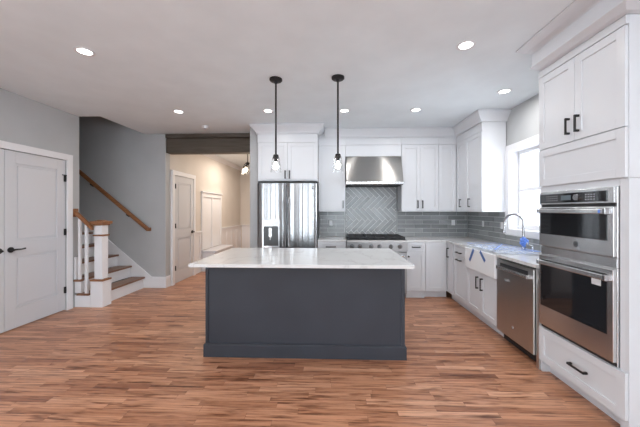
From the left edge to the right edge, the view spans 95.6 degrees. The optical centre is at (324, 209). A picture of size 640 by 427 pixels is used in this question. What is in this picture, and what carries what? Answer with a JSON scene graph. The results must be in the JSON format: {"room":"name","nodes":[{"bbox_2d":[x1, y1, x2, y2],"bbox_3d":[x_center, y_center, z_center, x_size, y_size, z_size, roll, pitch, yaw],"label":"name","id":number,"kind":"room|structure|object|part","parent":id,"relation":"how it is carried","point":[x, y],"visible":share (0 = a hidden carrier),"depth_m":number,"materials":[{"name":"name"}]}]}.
{"room":"kitchen","nodes":[
{"label":"kitchen","id":0,"kind":"room"},
{"bbox_2d":[0,88,78,309],"bbox_3d":[-3.782,0.016,0.596,0.120,2.768,7.335,0,0,2],"label":"wall","id":1,"kind":"structure","parent":0,"point":[23,120],"depth_m":3.78,"materials":[{"name":"paint"}]},
{"bbox_2d":[0,149,3,332],"bbox_3d":[-3.646,0.349,2.925,0.102,2.078,0.753,0,0,2],"label":"door","id":2,"kind":"structure","parent":1,"relation":"in","point":[1,150],"depth_m":3.27,"materials":[{"name":"white paint"}]},
{"bbox_2d":[4,149,66,331],"bbox_3d":[-3.620,0.349,3.687,0.102,2.078,0.767,0,0,2],"label":"door","id":3,"kind":"structure","parent":1,"relation":"in","point":[34,185],"depth_m":3.62,"materials":[{"name":"white paint"}]},
{"bbox_3d":[-3.608,0.463,3.410,0.060,0.064,0.158,0,0,2],"label":"handle","id":4,"kind":"part","parent":3,"relation":"part of","materials":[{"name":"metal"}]},
{"bbox_2d":[0,140,72,309],"bbox_3d":[-3.619,0.311,3.298,0.027,2.178,1.683,0,0,2],"label":"trim","id":5,"kind":"structure","parent":1,"relation":"attached to","point":[3,144],"depth_m":4.07,"materials":[{"name":"white paint"}]},
{"bbox_2d":[79,116,169,283],"bbox_3d":[-4.936,-1.200,5.361,4.170,5.200,0.140,0,0,2],"label":"wall","id":6,"kind":"structure","parent":0,"point":[132,166],"depth_m":5.25,"materials":[{"name":"paint"}]},
{"bbox_2d":[79,169,150,230],"bbox_3d":[-4.574,-0.845,5.227,2.940,2.441,0.099,0,0,2],"label":"wall handrail","id":7,"kind":"object","parent":6,"relation":"attached to","point":[92,183],"visible":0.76,"depth_m":5.16,"materials":[{"name":"brown wood"}]},
{"bbox_2d":[153,275,170,287],"bbox_3d":[-2.954,1.300,5.285,0.237,0.199,0.157,0,0,2],"label":"baseboard","id":8,"kind":"structure","parent":6,"relation":"attached to","point":[158,282],"depth_m":5.21,"materials":[{"name":"white paint"}]},
{"bbox_2d":[170,154,239,274],"bbox_3d":[-2.841,0.016,7.382,0.120,2.768,4.038,0,0,2],"label":"wall","id":9,"kind":"structure","parent":0,"point":[212,175],"depth_m":7.24,"materials":[{"name":"paint"}]},
{"bbox_2d":[170,170,195,285],"bbox_3d":[-2.810,0.328,5.824,0.052,2.145,0.906,0,0,2],"label":"trim","id":10,"kind":"structure","parent":9,"relation":"attached to","point":[174,173],"depth_m":5.43,"materials":[{"name":"white paint"}]},
{"bbox_2d":[175,176,194,282],"bbox_3d":[-2.788,0.369,5.820,0.094,2.038,0.741,0,0,2],"label":"door","id":11,"kind":"structure","parent":9,"relation":"in","point":[184,231],"depth_m":5.79,"materials":[{"name":"white paint"}]},
{"bbox_2d":[201,191,222,249],"bbox_3d":[-2.757,0.240,7.183,0.065,1.350,1.196,0,0,2],"label":"panel","id":12,"kind":"object","parent":9,"relation":"attached to","point":[211,202],"visible":1,"depth_m":7.11,"materials":[{"name":"white paint"}]},
{"bbox_3d":[-2.764,-0.352,7.183,0.028,0.095,1.156,0,0,2],"label":"rail","id":13,"kind":"part","parent":12,"relation":"part of","materials":[{"name":"white paint"}]},
{"bbox_2d":[196,225,240,273],"bbox_3d":[-2.742,0.938,7.833,0.050,0.925,3.116,0,0,2],"label":"trim","id":14,"kind":"structure","parent":9,"relation":"attached to","point":[231,235],"depth_m":8.20,"materials":[{"name":"white paint"}]},
{"bbox_2d":[202,154,249,170],"bbox_3d":[-1.965,-1.319,7.375,1.629,0.097,3.989,0,0,2],"label":"trim","id":15,"kind":"structure","parent":9,"relation":"attached to","point":[212,156],"depth_m":7.90,"materials":[{"name":"white paint"}]},
{"bbox_2d":[240,171,249,247],"bbox_3d":[-1.921,0.016,9.431,1.700,2.768,0.120,0,0,2],"label":"wall","id":16,"kind":"structure","parent":0,"point":[244,179],"depth_m":9.39,"materials":[{"name":"paint"}]},
{"bbox_2d":[242,225,249,247],"bbox_3d":[-1.873,0.938,9.346,1.580,0.925,0.044,0,0,2],"label":"trim","id":17,"kind":"structure","parent":16,"relation":"attached to","point":[245,228],"depth_m":9.38,"materials":[{"name":"white paint"}]},
{"bbox_2d":[250,127,258,247],"bbox_3d":[-1.072,0.016,7.161,0.140,2.768,4.760,0,0,2],"label":"wall","id":18,"kind":"structure","parent":0,"point":[254,181],"depth_m":4.78,"materials":[{"name":"paint"}]},
{"bbox_2d":[0,0,574,166],"bbox_3d":[-2.230,-1.430,3.278,9.720,0.120,12.800,0,0,2],"label":"ceiling","id":19,"kind":"structure","parent":0,"point":[211,61],"depth_m":2.66,"materials":[{"name":"paint"}]},
{"bbox_2d":[73,46,95,56],"bbox_3d":[-2.066,-1.365,2.502,0.152,0.008,0.152,0,0,2],"label":"recessed light","id":20,"kind":"object","parent":19,"relation":"in","point":[81,50],"visible":1,"depth_m":2.50,"materials":[{"name":"white paint"}]},
{"bbox_2d":[173,110,184,113],"bbox_3d":[-2.022,-1.365,4.031,0.152,0.008,0.152,0,0,2],"label":"recessed light","id":21,"kind":"object","parent":19,"relation":"in","point":[174,111],"visible":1,"depth_m":4.02,"materials":[{"name":"white paint"}]},
{"bbox_2d":[165,133,249,154],"bbox_3d":[-2.030,-1.198,5.272,1.635,0.335,0.200,0,0,2],"label":"ceiling beam","id":22,"kind":"structure","parent":19,"relation":"attached to","point":[215,143],"depth_m":5.20,"materials":[{"name":"brown wood"}]},
{"bbox_2d":[241,154,249,174],"bbox_3d":[-1.595,-1.058,6.031,0.306,0.615,0.283,0,0,2],"label":"hall light","id":23,"kind":"object","parent":19,"relation":"hanging from","point":[247,163],"visible":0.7,"depth_m":6.04,"materials":[{"name":"glass"}]},
{"bbox_2d":[262,109,273,112],"bbox_3d":[-0.773,-1.365,3.999,0.152,0.008,0.152,0,0,2],"label":"recessed light","id":24,"kind":"object","parent":19,"relation":"in","point":[263,110],"visible":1,"depth_m":3.98,"materials":[{"name":"white paint"}]},
{"bbox_2d":[269,76,281,172],"bbox_3d":[-0.503,-0.881,3.029,0.132,0.973,0.132,0,0,2],"label":"pendant lamp","id":25,"kind":"object","parent":19,"relation":"hanging from","point":[276,80],"visible":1,"depth_m":3.02,"materials":[{"name":"metal"}]},
{"bbox_2d":[273,154,278,161],"bbox_3d":[-0.503,-0.544,3.029,0.060,0.082,0.060,0,0,2],"label":"socket","id":26,"kind":"object","parent":25,"relation":"attached to","point":[275,156],"depth_m":3.01,"materials":[{"name":"metal"}]},
{"bbox_3d":[-0.503,-0.475,3.029,0.112,0.160,0.112,0,0,2],"label":"lamp shade","id":27,"kind":"part","parent":25,"relation":"part of","materials":[{"name":"clear glass"}]},
{"bbox_3d":[-0.503,-0.948,3.029,0.019,0.745,0.019,0,0,2],"label":"rod","id":28,"kind":"part","parent":25,"relation":"part of","materials":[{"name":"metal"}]},
{"bbox_2d":[332,74,343,171],"bbox_3d":[0.143,-0.881,2.987,0.132,0.973,0.132,0,0,2],"label":"pendant lamp","id":29,"kind":"object","parent":19,"relation":"hanging from","point":[337,78],"visible":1,"depth_m":2.98,"materials":[{"name":"metal"}]},
{"bbox_2d":[335,153,340,160],"bbox_3d":[0.143,-0.544,2.987,0.060,0.082,0.060,0,0,2],"label":"socket","id":30,"kind":"object","parent":29,"relation":"attached to","point":[337,156],"depth_m":2.97,"materials":[{"name":"metal"}]},
{"bbox_3d":[0.143,-0.475,2.987,0.112,0.160,0.112,0,0,2],"label":"lamp shade","id":31,"kind":"part","parent":29,"relation":"part of","materials":[{"name":"clear glass"}]},
{"bbox_3d":[0.143,-0.948,2.987,0.019,0.745,0.019,0,0,2],"label":"rod","id":32,"kind":"part","parent":29,"relation":"part of","materials":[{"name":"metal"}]},
{"bbox_2d":[339,109,349,112],"bbox_3d":[0.280,-1.365,3.993,0.152,0.008,0.152,0,0,2],"label":"recessed light","id":33,"kind":"object","parent":19,"relation":"in","point":[340,110],"visible":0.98,"depth_m":3.98,"materials":[{"name":"white paint"}]},
{"bbox_2d":[410,108,421,111],"bbox_3d":[1.253,-1.365,3.960,0.152,0.008,0.152,0,0,2],"label":"recessed light","id":34,"kind":"object","parent":19,"relation":"in","point":[413,109],"visible":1,"depth_m":3.96,"materials":[{"name":"white paint"}]},
{"bbox_2d":[456,40,475,50],"bbox_3d":[1.177,-1.365,2.408,0.152,0.008,0.152,0,0,2],"label":"recessed light","id":35,"kind":"object","parent":19,"relation":"in","point":[468,44],"visible":1,"depth_m":2.41,"materials":[{"name":"white paint"}]},
{"bbox_2d":[497,88,511,93],"bbox_3d":[2.077,-1.365,3.341,0.152,0.008,0.152,0,0,2],"label":"recessed light","id":36,"kind":"object","parent":19,"relation":"in","point":[503,91],"visible":1,"depth_m":3.34,"materials":[{"name":"white paint"}]},
{"bbox_2d":[0,271,619,426],"bbox_3d":[-2.276,1.475,3.679,11.200,0.150,13.800,0,0,2],"label":"floor","id":37,"kind":"structure","parent":0,"point":[137,359],"depth_m":2.40,"materials":[{"name":"brown wood"}]},
{"bbox_2d":[89,220,112,306],"bbox_3d":[-3.266,0.773,4.251,0.198,1.254,0.191,0,0,2],"label":"newel post","id":38,"kind":"object","parent":37,"relation":"on","point":[100,286],"visible":1,"depth_m":4.19,"materials":[{"name":"white paint"}]},
{"bbox_2d":[73,209,93,229],"bbox_3d":[-3.463,0.136,4.175,0.270,0.311,0.100,0,0,2],"label":"stair rail","id":39,"kind":"object","parent":38,"relation":"attached to","point":[76,213],"visible":1,"depth_m":4.15,"materials":[{"name":"brown wood"}]},
{"bbox_2d":[73,222,152,306],"bbox_3d":[-4.723,-0.033,4.738,3.262,2.867,1.089,0,0,2],"label":"staircase","id":40,"kind":"structure","parent":37,"relation":"on","point":[135,277],"depth_m":4.97,"materials":[{"name":"white paint"}]},
{"bbox_2d":[74,257,77,278],"bbox_3d":[-3.578,0.839,4.179,0.034,0.317,0.034,0,0,2],"label":"baluster","id":41,"kind":"object","parent":40,"relation":"on","point":[75,258],"visible":1,"depth_m":4.17,"materials":[{"name":"white paint"}]},
{"bbox_2d":[78,219,81,278],"bbox_3d":[-3.515,0.563,4.177,0.034,0.868,0.034,0,0,2],"label":"baluster","id":42,"kind":"object","parent":40,"relation":"on","point":[79,220],"visible":0.92,"depth_m":4.16,"materials":[{"name":"white paint"}]},
{"bbox_3d":[-3.477,1.214,4.278,0.230,0.369,0.205,0,0,2],"label":"panel","id":43,"kind":"part","parent":40,"relation":"part of","materials":[{"name":"white paint"}]},
{"bbox_2d":[85,225,88,292],"bbox_3d":[-3.418,0.707,4.174,0.034,0.980,0.034,0,0,2],"label":"baluster","id":44,"kind":"object","parent":40,"relation":"on","point":[86,227],"visible":0.91,"depth_m":4.16,"materials":[{"name":"white paint"}]},
{"bbox_2d":[201,245,233,270],"bbox_3d":[-2.603,1.165,7.163,0.379,0.470,1.150,0,0,2],"label":"bench","id":45,"kind":"object","parent":37,"relation":"on","point":[208,252],"visible":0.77,"depth_m":6.66,"materials":[{"name":"white paint"}]},
{"bbox_3d":[-2.603,0.948,7.163,0.379,0.035,1.150,0,0,2],"label":"seat","id":46,"kind":"part","parent":45,"relation":"part of","materials":[{"name":"white wood"}]},
{"bbox_2d":[258,182,318,247],"bbox_3d":[-0.579,0.475,4.903,0.954,1.850,0.759,0,0,2],"label":"refrigerator","id":47,"kind":"object","parent":37,"relation":"on","point":[288,212],"visible":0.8,"depth_m":4.58,"materials":[{"name":"metal"}]},
{"bbox_3d":[-0.846,0.375,4.557,0.050,0.190,0.024,0,0,2],"label":"dispenser lever","id":48,"kind":"part","parent":47,"relation":"part of","materials":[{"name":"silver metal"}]},
{"bbox_3d":[-0.840,0.203,4.567,0.256,0.075,0.004,0,0,2],"label":"dispenser panel","id":49,"kind":"part","parent":47,"relation":"part of","materials":[{"name":"silver metal"}]},
{"bbox_3d":[-0.840,0.375,4.580,0.280,0.440,0.022,0,0,2],"label":"dispenser frame","id":50,"kind":"part","parent":47,"relation":"part of","materials":[{"name":"silver metal"}]},
{"bbox_3d":[-0.831,0.149,4.637,0.467,1.142,0.107,0,0,2],"label":"door","id":51,"kind":"part","parent":47,"relation":"part of","materials":[{"name":"silver metal"}]},
{"bbox_3d":[-0.642,0.201,4.560,0.022,0.817,0.069,0,0,2],"label":"handle","id":52,"kind":"part","parent":47,"relation":"part of","materials":[{"name":"silver metal"}]},
{"bbox_3d":[-0.552,0.201,4.557,0.022,0.817,0.069,0,0,2],"label":"handle","id":53,"kind":"part","parent":47,"relation":"part of","materials":[{"name":"silver metal"}]},
{"bbox_3d":[-0.352,0.149,4.621,0.481,1.142,0.107,0,0,2],"label":"door","id":54,"kind":"part","parent":47,"relation":"part of","materials":[{"name":"silver metal"}]},
{"bbox_2d":[203,267,406,360],"bbox_3d":[-0.175,0.956,3.177,1.918,0.888,0.901,0,0,2],"label":"kitchen island","id":55,"kind":"object","parent":37,"relation":"on","point":[290,313],"visible":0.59,"depth_m":2.75,"materials":[{"name":"grey wood"}]},
{"bbox_3d":[-1.122,0.892,2.776,0.024,0.760,0.010,0,0,2],"label":"corner trim","id":56,"kind":"part","parent":55,"relation":"part of","materials":[{"name":"grey wood"}]},
{"bbox_2d":[189,248,414,268],"bbox_3d":[-0.191,0.495,3.103,1.992,0.030,1.120,0,0,2],"label":"island countertop","id":57,"kind":"structure","parent":55,"relation":"on","point":[356,258],"depth_m":2.81,"materials":[{"name":"stone"}]},
{"bbox_3d":[-0.175,1.336,3.177,1.918,0.126,0.901,0,0,2],"label":"trim","id":58,"kind":"part","parent":55,"relation":"part of","materials":[{"name":"grey wood"}]},
{"bbox_3d":[0.739,0.892,2.712,0.032,0.760,0.010,0,0,2],"label":"corner trim","id":59,"kind":"part","parent":55,"relation":"part of","materials":[{"name":"grey wood"}]},
{"bbox_2d":[318,242,345,247],"bbox_3d":[0.136,0.956,4.945,0.460,0.888,0.656,0,0,2],"label":"base cabinet","id":60,"kind":"object","parent":37,"relation":"on","point":[320,244],"visible":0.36,"depth_m":4.66,"materials":[{"name":"white paint"}]},
{"bbox_2d":[318,236,345,241],"bbox_3d":[0.137,0.495,4.962,0.460,0.030,0.624,0,0,2],"label":"countertop","id":61,"kind":"structure","parent":60,"relation":"on","point":[321,238],"depth_m":4.72,"materials":[{"name":"stone"}]},
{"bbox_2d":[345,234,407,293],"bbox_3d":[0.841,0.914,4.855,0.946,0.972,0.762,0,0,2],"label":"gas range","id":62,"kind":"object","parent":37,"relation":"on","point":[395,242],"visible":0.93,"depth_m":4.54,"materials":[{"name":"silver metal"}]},
{"bbox_2d":[346,236,403,239],"bbox_3d":[0.842,0.475,4.899,0.922,0.011,0.650,0,0,2],"label":"cooktop","id":63,"kind":"object","parent":62,"relation":"in","point":[347,238],"depth_m":4.62,"materials":[{"name":"metal"}]},
{"bbox_3d":[0.830,0.565,4.550,0.942,0.180,0.048,0,0,2],"label":"control panel","id":64,"kind":"part","parent":62,"relation":"part of","materials":[{"name":"silver metal"}]},
{"bbox_3d":[0.830,0.963,4.556,0.930,0.603,0.042,0,0,2],"label":"oven door","id":65,"kind":"part","parent":62,"relation":"part of","materials":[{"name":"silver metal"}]},
{"bbox_2d":[405,242,424,297],"bbox_3d":[1.469,0.956,4.900,0.300,0.888,0.656,0,0,2],"label":"base cabinet","id":66,"kind":"object","parent":37,"relation":"on","point":[416,250],"visible":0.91,"depth_m":4.62,"materials":[{"name":"white paint"}]},
{"bbox_3d":[1.460,0.590,4.618,0.300,0.150,0.021,0,0,2],"label":"drawer","id":67,"kind":"part","parent":66,"relation":"part of","materials":[{"name":"white paint"}]},
{"bbox_3d":[1.460,0.976,4.618,0.300,0.618,0.021,0,0,2],"label":"door","id":68,"kind":"part","parent":66,"relation":"part of","materials":[{"name":"white paint"}]},
{"bbox_2d":[403,237,540,267],"bbox_3d":[1.905,0.495,3.877,1.240,0.030,2.672,0,0,2],"label":"countertop","id":69,"kind":"structure","parent":66,"relation":"on","point":[525,259],"depth_m":4.16,"materials":[{"name":"stone"}]},
{"bbox_2d":[465,247,514,278],"bbox_3d":[2.078,0.627,3.540,0.388,0.265,0.724,0,0,2],"label":"farmhouse sink","id":70,"kind":"object","parent":69,"relation":"in","point":[488,268],"visible":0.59,"depth_m":3.49,"materials":[{"name":"white ceramic"}]},
{"bbox_2d":[467,243,540,253],"bbox_3d":[2.115,0.456,3.480,0.420,0.029,0.900,0,0,2],"label":"plastic film","id":71,"kind":"object","parent":69,"relation":"on","point":[495,248],"visible":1,"depth_m":3.40,"materials":[{"name":"plastic"}]},
{"bbox_2d":[502,213,528,250],"bbox_3d":[2.318,0.257,3.491,0.093,0.443,0.312,0,0,-23],"label":"kitchen faucet","id":72,"kind":"object","parent":69,"relation":"on","point":[524,242],"visible":0.94,"depth_m":3.42,"materials":[{"name":"silver metal"}]},
{"bbox_2d":[424,242,446,296],"bbox_3d":[1.798,0.956,4.907,0.352,0.888,0.620,0,0,2],"label":"base cabinet","id":73,"kind":"object","parent":37,"relation":"on","point":[435,252],"visible":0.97,"depth_m":4.61,"materials":[{"name":"white paint"}]},
{"bbox_2d":[446,243,458,302],"bbox_3d":[2.224,0.956,4.460,0.634,0.888,0.275,0,0,2],"label":"base cabinet","id":74,"kind":"object","parent":37,"relation":"on","point":[450,247],"visible":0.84,"depth_m":4.48,"materials":[{"name":"white paint"}]},
{"bbox_3d":[1.951,0.900,4.474,0.018,0.767,0.232,0,0,2],"label":"door","id":75,"kind":"part","parent":74,"relation":"part of","materials":[{"name":"white paint"}]},
{"bbox_2d":[454,245,472,313],"bbox_3d":[2.212,0.956,4.111,0.634,0.888,0.418,0,0,2],"label":"base cabinet","id":76,"kind":"object","parent":37,"relation":"on","point":[460,271],"visible":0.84,"depth_m":4.13,"materials":[{"name":"white paint"}]},
{"bbox_3d":[1.939,0.590,4.120,0.018,0.147,0.415,0,0,2],"label":"drawer","id":77,"kind":"part","parent":76,"relation":"part of","materials":[{"name":"white paint"}]},
{"bbox_3d":[1.939,0.976,4.120,0.018,0.615,0.415,0,0,2],"label":"door","id":78,"kind":"part","parent":76,"relation":"part of","materials":[{"name":"white paint"}]},
{"bbox_2d":[467,267,503,336],"bbox_3d":[2.192,1.083,3.537,0.634,0.635,0.728,0,0,2],"label":"base cabinet","id":79,"kind":"object","parent":37,"relation":"on","point":[481,288],"visible":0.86,"depth_m":3.49,"materials":[{"name":"white paint"}]},
{"bbox_3d":[1.926,1.026,3.728,0.018,0.514,0.361,0,0,2],"label":"door","id":80,"kind":"part","parent":79,"relation":"part of","materials":[{"name":"white paint"}]},
{"bbox_3d":[1.891,0.900,3.493,0.034,0.150,0.015,0,0,2],"label":"handle","id":81,"kind":"part","parent":79,"relation":"part of","materials":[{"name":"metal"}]},
{"bbox_3d":[1.913,1.026,3.364,0.018,0.514,0.361,0,0,2],"label":"door","id":82,"kind":"part","parent":79,"relation":"part of","materials":[{"name":"white paint"}]},
{"bbox_2d":[496,258,535,361],"bbox_3d":[2.152,0.958,2.870,0.629,0.885,0.593,0,0,2],"label":"dishwasher","id":83,"kind":"object","parent":37,"relation":"on","point":[516,282],"visible":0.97,"depth_m":2.81,"materials":[{"name":"metal"}]},
{"bbox_3d":[1.848,0.610,2.874,0.018,0.030,0.470,0,0,2],"label":"handle","id":84,"kind":"part","parent":83,"relation":"part of","materials":[{"name":"silver metal"}]},
{"bbox_2d":[536,268,540,369],"bbox_3d":[2.180,0.956,2.548,0.592,0.888,0.038,0,0,2],"label":"filler panel","id":85,"kind":"object","parent":37,"relation":"on","point":[538,361],"visible":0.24,"depth_m":2.56,"materials":[{"name":"white wood"}]},
{"bbox_2d":[539,14,639,426],"bbox_3d":[2.145,0.017,2.148,0.634,2.766,0.760,0,0,2],"label":"oven tower","id":86,"kind":"object","parent":37,"relation":"on","point":[589,97],"visible":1,"depth_m":1.94,"materials":[{"name":"white paint"}]},
{"bbox_3d":[2.185,0.601,2.516,0.580,1.598,0.022,0,0,2],"label":"panel","id":87,"kind":"part","parent":86,"relation":"part of","materials":[{"name":"white paint"}]},
{"bbox_3d":[1.879,-0.829,2.348,0.018,0.620,0.373,0,0,2],"label":"door","id":88,"kind":"part","parent":86,"relation":"part of","materials":[{"name":"white paint"}]},
{"bbox_3d":[1.847,-0.635,2.205,0.034,0.125,0.015,0,0,2],"label":"handle","id":89,"kind":"part","parent":86,"relation":"part of","materials":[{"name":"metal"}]},
{"bbox_3d":[1.844,-0.635,2.121,0.034,0.125,0.015,0,0,2],"label":"handle","id":90,"kind":"part","parent":86,"relation":"part of","materials":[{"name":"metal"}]},
{"bbox_3d":[1.844,1.155,2.119,0.034,0.015,0.150,0,0,2],"label":"handle","id":91,"kind":"part","parent":86,"relation":"part of","materials":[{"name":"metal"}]},
{"bbox_2d":[536,253,619,367],"bbox_3d":[2.096,0.686,2.167,0.574,0.628,0.674,0,0,2],"label":"wall oven","id":92,"kind":"object","parent":86,"relation":"in","point":[579,301],"visible":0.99,"depth_m":2.07,"materials":[{"name":"silver metal"}]},
{"bbox_3d":[1.819,0.438,2.179,0.016,0.034,0.609,0,0,2],"label":"handle","id":93,"kind":"part","parent":92,"relation":"part of","materials":[{"name":"silver metal"}]},
{"bbox_3d":[1.819,0.438,1.869,0.040,0.038,0.024,0,0,2],"label":"handle","id":94,"kind":"part","parent":92,"relation":"part of","materials":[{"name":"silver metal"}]},
{"bbox_2d":[536,186,619,267],"bbox_3d":[2.096,0.109,2.167,0.574,0.522,0.674,0,0,2],"label":"microwave oven","id":95,"kind":"object","parent":86,"relation":"attached to","point":[579,224],"visible":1,"depth_m":2.07,"materials":[{"name":"silver metal"}]},
{"bbox_3d":[1.819,0.008,2.179,0.016,0.034,0.609,0,0,2],"label":"handle","id":96,"kind":"part","parent":95,"relation":"part of","materials":[{"name":"silver metal"}]},
{"bbox_3d":[1.852,-0.092,2.194,0.004,0.071,0.612,0,0,2],"label":"control panel","id":97,"kind":"part","parent":95,"relation":"part of","materials":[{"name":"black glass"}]},
{"bbox_3d":[1.860,0.140,2.175,0.022,0.320,0.666,0,0,2],"label":"door","id":98,"kind":"part","parent":95,"relation":"part of","materials":[{"name":"silver metal"}]},
{"bbox_3d":[1.819,0.008,1.869,0.040,0.038,0.024,0,0,2],"label":"handle","id":99,"kind":"part","parent":95,"relation":"part of","materials":[{"name":"silver metal"}]},
{"bbox_2d":[516,0,639,70],"bbox_3d":[2.053,-1.284,2.020,0.829,0.167,0.942,0,0,2],"label":"trim","id":100,"kind":"structure","parent":86,"relation":"attached to","point":[581,20],"depth_m":2.04,"materials":[{"name":"white paint"}]},
{"bbox_3d":[1.893,-0.176,2.173,0.020,0.045,0.681,0,0,2],"label":"rail","id":101,"kind":"part","parent":86,"relation":"part of","materials":[{"name":"white paint"}]},
{"bbox_3d":[1.872,-0.357,2.159,0.018,0.308,0.751,0,0,2],"label":"lift panel","id":102,"kind":"part","parent":86,"relation":"part of","materials":[{"name":"white paint"}]},
{"bbox_3d":[1.872,1.153,2.159,0.018,0.290,0.751,0,0,2],"label":"drawer","id":103,"kind":"part","parent":86,"relation":"part of","materials":[{"name":"white paint"}]},
{"bbox_3d":[1.866,-0.829,1.971,0.018,0.620,0.375,0,0,2],"label":"door","id":104,"kind":"part","parent":86,"relation":"part of","materials":[{"name":"white paint"}]},
{"bbox_3d":[2.160,0.601,1.795,0.580,1.598,0.055,0,0,2],"label":"panel","id":105,"kind":"part","parent":86,"relation":"part of","materials":[{"name":"white paint"}]},
{"bbox_2d":[317,184,467,236],"bbox_3d":[0.821,0.016,5.325,3.760,2.768,0.120,0,0,2],"label":"wall","id":106,"kind":"structure","parent":0,"point":[317,184],"depth_m":5.30,"materials":[{"name":"paint"}]},
{"bbox_2d":[258,134,318,183],"bbox_3d":[-0.581,-0.918,4.970,0.971,0.896,0.656,0,0,2],"label":"upper cabinet","id":107,"kind":"object","parent":106,"relation":"attached to","point":[298,154],"visible":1,"depth_m":4.68,"materials":[{"name":"white paint"}]},
{"bbox_3d":[-0.830,-0.791,4.696,0.478,0.598,0.021,0,0,2],"label":"door","id":108,"kind":"part","parent":107,"relation":"part of","materials":[{"name":"white paint"}]},
{"bbox_2d":[250,123,324,137],"bbox_3d":[-0.588,-1.298,4.778,1.177,0.139,0.402,0,0,2],"label":"trim","id":109,"kind":"structure","parent":107,"relation":"attached to","point":[282,128],"depth_m":4.62,"materials":[{"name":"white paint"}]},
{"bbox_3d":[-0.352,-0.791,4.680,0.478,0.598,0.021,0,0,2],"label":"door","id":110,"kind":"part","parent":107,"relation":"part of","materials":[{"name":"white paint"}]},
{"bbox_2d":[319,131,344,210],"bbox_3d":[0.139,-0.670,5.100,0.456,1.391,0.366,0,0,2],"label":"upper cabinet","id":111,"kind":"object","parent":106,"relation":"attached to","point":[331,184],"visible":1,"depth_m":4.96,"materials":[{"name":"white paint"}]},
{"bbox_2d":[345,187,396,236],"bbox_3d":[0.850,-0.200,5.255,0.946,1.400,0.015,0,0,2],"label":"backsplash","id":112,"kind":"structure","parent":106,"relation":"attached to","point":[368,210],"depth_m":5.25,"materials":[{"name":"tile"}]},
{"bbox_2d":[345,138,400,158],"bbox_3d":[0.844,-1.138,5.094,0.948,0.456,0.331,0,0,2],"label":"upper cabinet","id":113,"kind":"object","parent":106,"relation":"attached to","point":[354,147],"visible":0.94,"depth_m":4.93,"materials":[{"name":"white paint"}]},
{"bbox_3d":[0.838,-1.008,4.939,0.948,0.195,0.022,0,0,2],"label":"panel","id":114,"kind":"part","parent":113,"relation":"part of","materials":[{"name":"white paint"}]},
{"bbox_2d":[345,156,403,186],"bbox_3d":[0.840,-0.658,4.984,0.940,0.493,0.520,0,0,2],"label":"range hood","id":115,"kind":"object","parent":106,"relation":"attached to","point":[386,171],"visible":0.99,"depth_m":4.82,"materials":[{"name":"silver metal"}]},
{"bbox_2d":[397,137,438,210],"bbox_3d":[1.627,-0.670,5.050,0.618,1.391,0.366,0,0,2],"label":"upper cabinet","id":116,"kind":"object","parent":106,"relation":"attached to","point":[419,191],"visible":0.98,"depth_m":4.91,"materials":[{"name":"white paint"}]},
{"bbox_3d":[1.468,-0.551,4.918,0.309,1.108,0.021,0,0,2],"label":"door","id":117,"kind":"part","parent":116,"relation":"part of","materials":[{"name":"white paint"}]},
{"bbox_3d":[1.623,0.015,4.913,0.618,0.019,0.018,0,0,2],"label":"light rail","id":118,"kind":"part","parent":116,"relation":"part of","materials":[{"name":"white paint"}]},
{"bbox_3d":[1.777,-0.551,4.907,0.309,1.108,0.021,0,0,2],"label":"door","id":119,"kind":"part","parent":116,"relation":"part of","materials":[{"name":"white paint"}]},
{"bbox_2d":[439,137,456,210],"bbox_3d":[2.093,-0.670,5.051,0.308,1.391,0.330,0,0,2],"label":"upper cabinet","id":120,"kind":"object","parent":106,"relation":"attached to","point":[447,145],"visible":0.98,"depth_m":4.90,"materials":[{"name":"white paint"}]},
{"bbox_2d":[471,93,538,250],"bbox_3d":[2.504,0.016,0.960,0.140,2.768,8.488,0,0,2],"label":"wall","id":121,"kind":"structure","parent":0,"point":[522,123],"depth_m":3.67,"materials":[{"name":"paint"}]},
{"bbox_2d":[325,109,510,137],"bbox_3d":[1.273,-1.298,4.442,2.553,0.139,0.945,0,0,2],"label":"trim","id":122,"kind":"structure","parent":121,"relation":"attached to","point":[480,115],"depth_m":4.83,"materials":[{"name":"white paint"}]},
{"bbox_2d":[320,211,540,250],"bbox_3d":[1.202,0.253,3.908,2.661,0.453,2.685,0,0,2],"label":"backsplash","id":123,"kind":"structure","parent":121,"relation":"attached to","point":[409,223],"depth_m":5.21,"materials":[{"name":"tile"}]},
{"bbox_2d":[456,122,505,211],"bbox_3d":[2.359,-0.670,4.456,0.364,1.391,0.843,0,0,2],"label":"upper cabinet","id":124,"kind":"object","parent":121,"relation":"attached to","point":[480,149],"visible":1,"depth_m":4.04,"materials":[{"name":"white paint"}]},
{"bbox_3d":[2.229,-0.551,4.705,0.018,1.105,0.332,0,0,2],"label":"door","id":125,"kind":"part","parent":124,"relation":"part of","materials":[{"name":"white paint"}]},
{"bbox_3d":[2.221,0.015,4.461,0.018,0.019,0.843,0,0,2],"label":"light rail","id":126,"kind":"part","parent":124,"relation":"part of","materials":[{"name":"white paint"}]},
{"bbox_3d":[2.215,-0.551,4.288,0.018,1.105,0.495,0,0,2],"label":"door","id":127,"kind":"part","parent":124,"relation":"part of","materials":[{"name":"white paint"}]},
{"bbox_2d":[505,134,538,238],"bbox_3d":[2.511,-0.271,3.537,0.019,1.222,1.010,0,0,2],"label":"trim","id":128,"kind":"structure","parent":121,"relation":"attached to","point":[534,139],"depth_m":3.90,"materials":[{"name":"white paint"}]},
{"bbox_2d":[518,145,540,230],"bbox_3d":[2.656,-0.269,3.532,0.050,1.049,0.832,0,0,2],"label":"window","id":129,"kind":"structure","parent":121,"relation":"in","point":[529,191],"depth_m":3.76,"materials":[{"name":"white paint"}]},
{"bbox_3d":[2.655,-0.279,3.532,0.004,0.939,0.742,0,0,2],"label":"pane","id":130,"kind":"part","parent":129,"relation":"part of","materials":[{"name":"clear glass"}]}
]}

